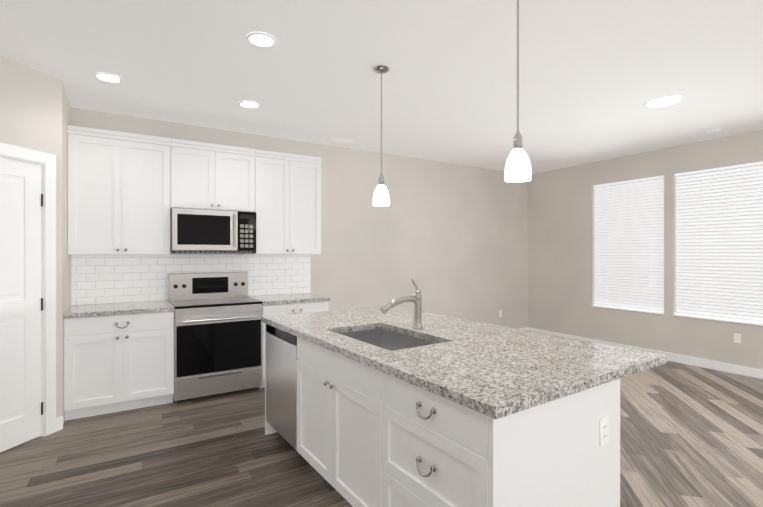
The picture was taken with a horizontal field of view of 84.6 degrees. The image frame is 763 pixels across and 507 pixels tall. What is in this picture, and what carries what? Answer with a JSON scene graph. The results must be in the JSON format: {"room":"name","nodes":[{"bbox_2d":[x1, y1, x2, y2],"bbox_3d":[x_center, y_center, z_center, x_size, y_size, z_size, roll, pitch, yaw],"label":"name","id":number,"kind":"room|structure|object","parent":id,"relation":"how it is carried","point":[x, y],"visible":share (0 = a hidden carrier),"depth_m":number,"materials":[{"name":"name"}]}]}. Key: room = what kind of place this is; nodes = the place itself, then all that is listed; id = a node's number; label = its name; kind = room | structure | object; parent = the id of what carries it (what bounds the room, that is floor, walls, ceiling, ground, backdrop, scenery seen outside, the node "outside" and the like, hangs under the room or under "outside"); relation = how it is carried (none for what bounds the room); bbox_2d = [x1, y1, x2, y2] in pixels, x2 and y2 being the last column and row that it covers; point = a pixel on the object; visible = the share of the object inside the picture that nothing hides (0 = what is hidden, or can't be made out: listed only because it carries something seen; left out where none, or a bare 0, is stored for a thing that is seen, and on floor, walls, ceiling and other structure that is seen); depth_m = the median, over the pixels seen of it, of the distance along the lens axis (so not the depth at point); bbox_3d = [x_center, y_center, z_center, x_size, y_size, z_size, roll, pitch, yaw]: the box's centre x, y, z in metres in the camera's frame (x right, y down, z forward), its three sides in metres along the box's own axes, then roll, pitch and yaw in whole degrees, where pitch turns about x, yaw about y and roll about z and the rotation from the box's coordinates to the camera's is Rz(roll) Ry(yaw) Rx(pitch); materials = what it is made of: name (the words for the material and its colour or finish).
{"room":"kitchen","nodes":[
{"label":"kitchen","id":0,"kind":"room"},
{"bbox_2d":[0,56,61,417],"bbox_3d":[-2.821,0.011,2.538,0.100,2.800,1.750,0,0,13],"label":"wall","id":1,"kind":"structure","parent":0,"point":[31,108],"depth_m":3.21,"materials":[{"name":"beige paint"}]},
{"bbox_2d":[0,157,42,451],"bbox_3d":[-2.692,0.360,2.859,0.086,2.078,0.760,0,0,13],"label":"pantry door","id":2,"kind":"structure","parent":1,"relation":"in","point":[21,307],"depth_m":3.08,"materials":[{"name":"white wood"}]},
{"bbox_2d":[0,142,55,436],"bbox_3d":[-2.735,0.317,2.866,0.117,2.187,0.954,0,0,13],"label":"door frame","id":3,"kind":"structure","parent":1,"relation":"attached to","point":[46,162],"depth_m":3.25,"materials":[{"name":"white wood"}]},
{"bbox_2d":[56,416,62,431],"bbox_3d":[-2.765,1.359,2.525,0.012,0.105,1.748,0,0,13],"label":"baseboard","id":4,"kind":"structure","parent":1,"relation":"attached to","point":[59,423],"depth_m":3.35,"materials":[{"name":"white wood"}]},
{"bbox_2d":[62,83,70,423],"bbox_3d":[-2.804,0.010,3.658,0.100,2.800,0.720,0,0,-32],"label":"wall","id":5,"kind":"structure","parent":0,"point":[66,257],"depth_m":3.53,"materials":[{"name":"beige paint"}]},
{"bbox_2d":[71,107,527,328],"bbox_3d":[-0.185,0.008,5.763,6.770,2.800,0.100,0,0,-32],"label":"wall","id":6,"kind":"structure","parent":0,"point":[450,239],"depth_m":6.07,"materials":[{"name":"beige paint"}]},
{"bbox_2d":[67,125,170,254],"bbox_3d":[-2.503,-0.560,4.045,0.816,1.140,0.374,0,0,-32],"label":"upper cabinet","id":7,"kind":"object","parent":6,"relation":"attached to","point":[118,193],"visible":1,"depth_m":3.89,"materials":[{"name":"white paint"}]},
{"bbox_2d":[71,254,310,304],"bbox_3d":[-1.918,0.252,4.622,2.418,0.481,0.010,0,0,-32],"label":"tile backsplash","id":8,"kind":"structure","parent":6,"relation":"attached to","point":[137,278],"depth_m":4.38,"materials":[{"name":"white tile"}]},
{"bbox_2d":[274,273,279,281],"bbox_3d":[-1.251,0.289,5.024,0.070,0.114,0.007,0,0,-32],"label":"outlet","id":9,"kind":"object","parent":8,"relation":"attached to","point":[276,277],"visible":1,"depth_m":5.02,"materials":[{"name":"white plastic"}]},
{"bbox_2d":[170,138,254,211],"bbox_3d":[-1.806,-0.791,4.476,0.820,0.680,0.374,0,0,-32],"label":"upper cabinet","id":10,"kind":"object","parent":6,"relation":"attached to","point":[206,176],"visible":1,"depth_m":4.32,"materials":[{"name":"white paint"}]},
{"bbox_2d":[170,208,255,252],"bbox_3d":[-1.782,-0.223,4.438,0.812,0.440,0.467,0,0,-32],"label":"microwave","id":11,"kind":"object","parent":10,"relation":"attached to","point":[203,231],"visible":1,"depth_m":4.25,"materials":[{"name":"silver metal"}]},
{"bbox_2d":[247,149,321,253],"bbox_3d":[-1.125,-0.561,4.898,0.778,1.140,0.374,0,0,-32],"label":"upper cabinet","id":12,"kind":"object","parent":6,"relation":"attached to","point":[288,201],"visible":0.96,"depth_m":4.75,"materials":[{"name":"white paint"}]},
{"bbox_2d":[0,361,762,506],"bbox_3d":[1.502,1.462,1.210,8.700,0.100,9.620,0,0,-32],"label":"floor","id":13,"kind":"structure","parent":0,"point":[222,451],"depth_m":2.93,"materials":[{"name":"brown wood"}]},
{"bbox_2d":[64,311,173,420],"bbox_3d":[-2.427,0.972,3.927,0.820,0.875,0.656,0,0,-32],"label":"base cabinet","id":14,"kind":"object","parent":13,"relation":"on","point":[116,363],"visible":1,"depth_m":3.66,"materials":[{"name":"white paint"}]},
{"bbox_2d":[63,300,174,317],"bbox_3d":[-2.430,0.514,3.933,0.822,0.038,0.643,0,0,-32],"label":"countertop","id":15,"kind":"structure","parent":14,"relation":"on","point":[77,311],"depth_m":3.78,"materials":[{"name":"stone"}]},
{"bbox_2d":[169,272,261,402],"bbox_3d":[-1.715,0.809,4.333,0.810,1.200,0.692,0,0,-32],"label":"range","id":16,"kind":"object","parent":13,"relation":"on","point":[217,335],"visible":0.94,"depth_m":4.14,"materials":[{"name":"silver metal"}]},
{"bbox_2d":[259,301,328,387],"bbox_3d":[-1.065,0.972,4.772,0.750,0.875,0.656,0,0,-32],"label":"base cabinet","id":17,"kind":"object","parent":13,"relation":"on","point":[284,309],"visible":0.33,"depth_m":4.45,"materials":[{"name":"white paint"}]},
{"bbox_2d":[248,293,330,304],"bbox_3d":[-1.064,0.513,4.779,0.764,0.038,0.643,0,0,-32],"label":"countertop","id":18,"kind":"structure","parent":17,"relation":"on","point":[286,298],"depth_m":4.61,"materials":[{"name":"stone"}]},
{"bbox_2d":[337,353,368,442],"bbox_3d":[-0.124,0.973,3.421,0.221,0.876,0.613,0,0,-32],"label":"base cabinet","id":19,"kind":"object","parent":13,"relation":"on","point":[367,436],"depth_m":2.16,"materials":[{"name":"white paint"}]},
{"bbox_2d":[266,324,307,462],"bbox_3d":[-0.474,0.975,3.183,0.646,0.872,0.622,0,0,-32],"label":"dishwasher","id":20,"kind":"object","parent":19,"relation":"in","point":[281,382],"visible":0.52,"depth_m":2.96,"materials":[{"name":"silver metal"}]},
{"bbox_2d":[369,367,619,506],"bbox_3d":[0.517,0.974,1.910,0.861,0.876,0.727,0,0,-32],"label":"base cabinet","id":21,"kind":"object","parent":13,"relation":"on","point":[427,449],"depth_m":1.64,"materials":[{"name":"white paint"}]},
{"bbox_2d":[261,306,666,418],"bbox_3d":[0.224,0.617,2.669,1.332,0.242,2.390,0,0,-32],"label":"countertop","id":22,"kind":"structure","parent":21,"relation":"on","point":[494,371],"depth_m":2.04,"materials":[{"name":"stone"}]},
{"bbox_2d":[380,279,422,328],"bbox_3d":[0.131,0.331,2.720,0.329,0.330,0.070,0,0,-32],"label":"faucet","id":23,"kind":"object","parent":22,"relation":"on","point":[416,298],"visible":1,"depth_m":2.76,"materials":[{"name":"silver metal"}]},
{"bbox_2d":[600,416,608,446],"bbox_3d":[0.943,0.752,1.775,0.070,0.114,0.009,0,0,-32],"label":"outlet","id":24,"kind":"object","parent":21,"relation":"attached to","point":[604,431],"visible":1,"depth_m":1.77,"materials":[{"name":"white plastic"}]},
{"bbox_2d":[0,0,762,173],"bbox_3d":[1.502,-1.438,1.207,8.700,0.100,9.620,0,0,-32],"label":"ceiling","id":25,"kind":"structure","parent":0,"point":[595,76],"depth_m":3.15,"materials":[{"name":"white paint"}]},
{"bbox_2d":[94,72,121,82],"bbox_3d":[-2.152,-1.384,3.307,0.186,0.007,0.186,0,0,-32],"label":"recessed light","id":26,"kind":"object","parent":25,"relation":"in","point":[107,77],"visible":1,"depth_m":3.30,"materials":[{"name":"white glass"}]},
{"bbox_2d":[239,101,259,107],"bbox_3d":[-1.228,-1.385,3.903,0.186,0.007,0.186,0,0,-32],"label":"recessed light","id":27,"kind":"object","parent":25,"relation":"in","point":[249,104],"visible":1,"depth_m":3.90,"materials":[{"name":"white glass"}]},
{"bbox_2d":[246,32,275,46],"bbox_3d":[-0.779,-1.383,2.723,0.186,0.007,0.186,0,0,-32],"label":"recessed light","id":28,"kind":"object","parent":25,"relation":"in","point":[259,39],"visible":1,"depth_m":2.71,"materials":[{"name":"white glass"}]},
{"bbox_2d":[326,137,355,143],"bbox_3d":[-0.498,-1.385,5.156,0.340,0.009,0.160,0,0,-32],"label":"ceiling vent","id":29,"kind":"object","parent":25,"relation":"in","point":[339,140],"visible":0.98,"depth_m":5.14,"materials":[{"name":"white metal"}]},
{"bbox_2d":[373,65,389,205],"bbox_3d":[-0.001,-0.875,3.158,0.128,1.025,0.128,0,0,-32],"label":"pendant light","id":30,"kind":"object","parent":25,"relation":"hanging from","point":[381,196],"visible":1,"depth_m":3.13,"materials":[{"name":"white glass"}]},
{"bbox_2d":[504,0,531,181],"bbox_3d":[0.673,-0.874,2.070,0.128,1.025,0.128,0,0,-32],"label":"pendant light","id":31,"kind":"object","parent":25,"relation":"hanging from","point":[518,167],"visible":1,"depth_m":2.05,"materials":[{"name":"white glass"}]},
{"bbox_2d":[644,95,682,107],"bbox_3d":[2.569,-1.385,3.833,0.296,0.007,0.296,0,0,-32],"label":"recessed light","id":32,"kind":"object","parent":25,"relation":"attached to","point":[663,101],"visible":0.96,"depth_m":3.83,"materials":[{"name":"white glass"}]},
{"bbox_2d":[706,128,719,133],"bbox_3d":[3.719,-1.373,4.710,0.132,0.032,0.132,0,0,-32],"label":"smoke detector","id":33,"kind":"object","parent":25,"relation":"attached to","point":[712,130],"visible":1,"depth_m":4.67,"materials":[{"name":"white plastic"}]},
{"bbox_2d":[528,130,762,369],"bbox_3d":[5.136,0.010,3.460,0.150,2.800,9.620,0,0,-32],"label":"wall","id":34,"kind":"structure","parent":0,"point":[560,250],"depth_m":6.17,"materials":[{"name":"beige paint"}]},
{"bbox_2d":[592,303,663,314],"bbox_3d":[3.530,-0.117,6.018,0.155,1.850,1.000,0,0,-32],"label":"window sill","id":35,"kind":"structure","parent":34,"relation":"in","point":[628,309],"depth_m":5.96,"materials":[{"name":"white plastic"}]},
{"bbox_2d":[593,175,663,312],"bbox_3d":[3.519,-0.124,6.010,0.052,1.832,0.988,0,0,-32],"label":"window blinds","id":36,"kind":"object","parent":34,"relation":"attached to","point":[628,244],"visible":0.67,"depth_m":5.97,"materials":[{"name":"white plastic"}]},
{"bbox_2d":[528,327,762,378],"bbox_3d":[5.066,1.358,3.416,0.012,0.105,9.418,0,0,-32],"label":"baseboard","id":37,"kind":"structure","parent":34,"relation":"attached to","point":[726,367],"depth_m":5.27,"materials":[{"name":"white wood"}]},
{"bbox_2d":[673,312,762,325],"bbox_3d":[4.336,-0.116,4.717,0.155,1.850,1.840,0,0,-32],"label":"window sill","id":38,"kind":"structure","parent":34,"relation":"in","point":[719,319],"depth_m":5.05,"materials":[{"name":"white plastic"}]},
{"bbox_2d":[675,161,762,323],"bbox_3d":[4.324,-0.123,4.710,0.052,1.832,1.828,0,0,-32],"label":"window blinds","id":39,"kind":"object","parent":34,"relation":"attached to","point":[719,242],"visible":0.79,"depth_m":5.07,"materials":[{"name":"white plastic"}]},
{"bbox_2d":[734,333,740,342],"bbox_3d":[4.157,0.989,4.901,0.007,0.114,0.070,0,0,-32],"label":"outlet","id":40,"kind":"object","parent":34,"relation":"attached to","point":[737,337],"visible":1,"depth_m":4.90,"materials":[{"name":"white plastic"}]}
]}

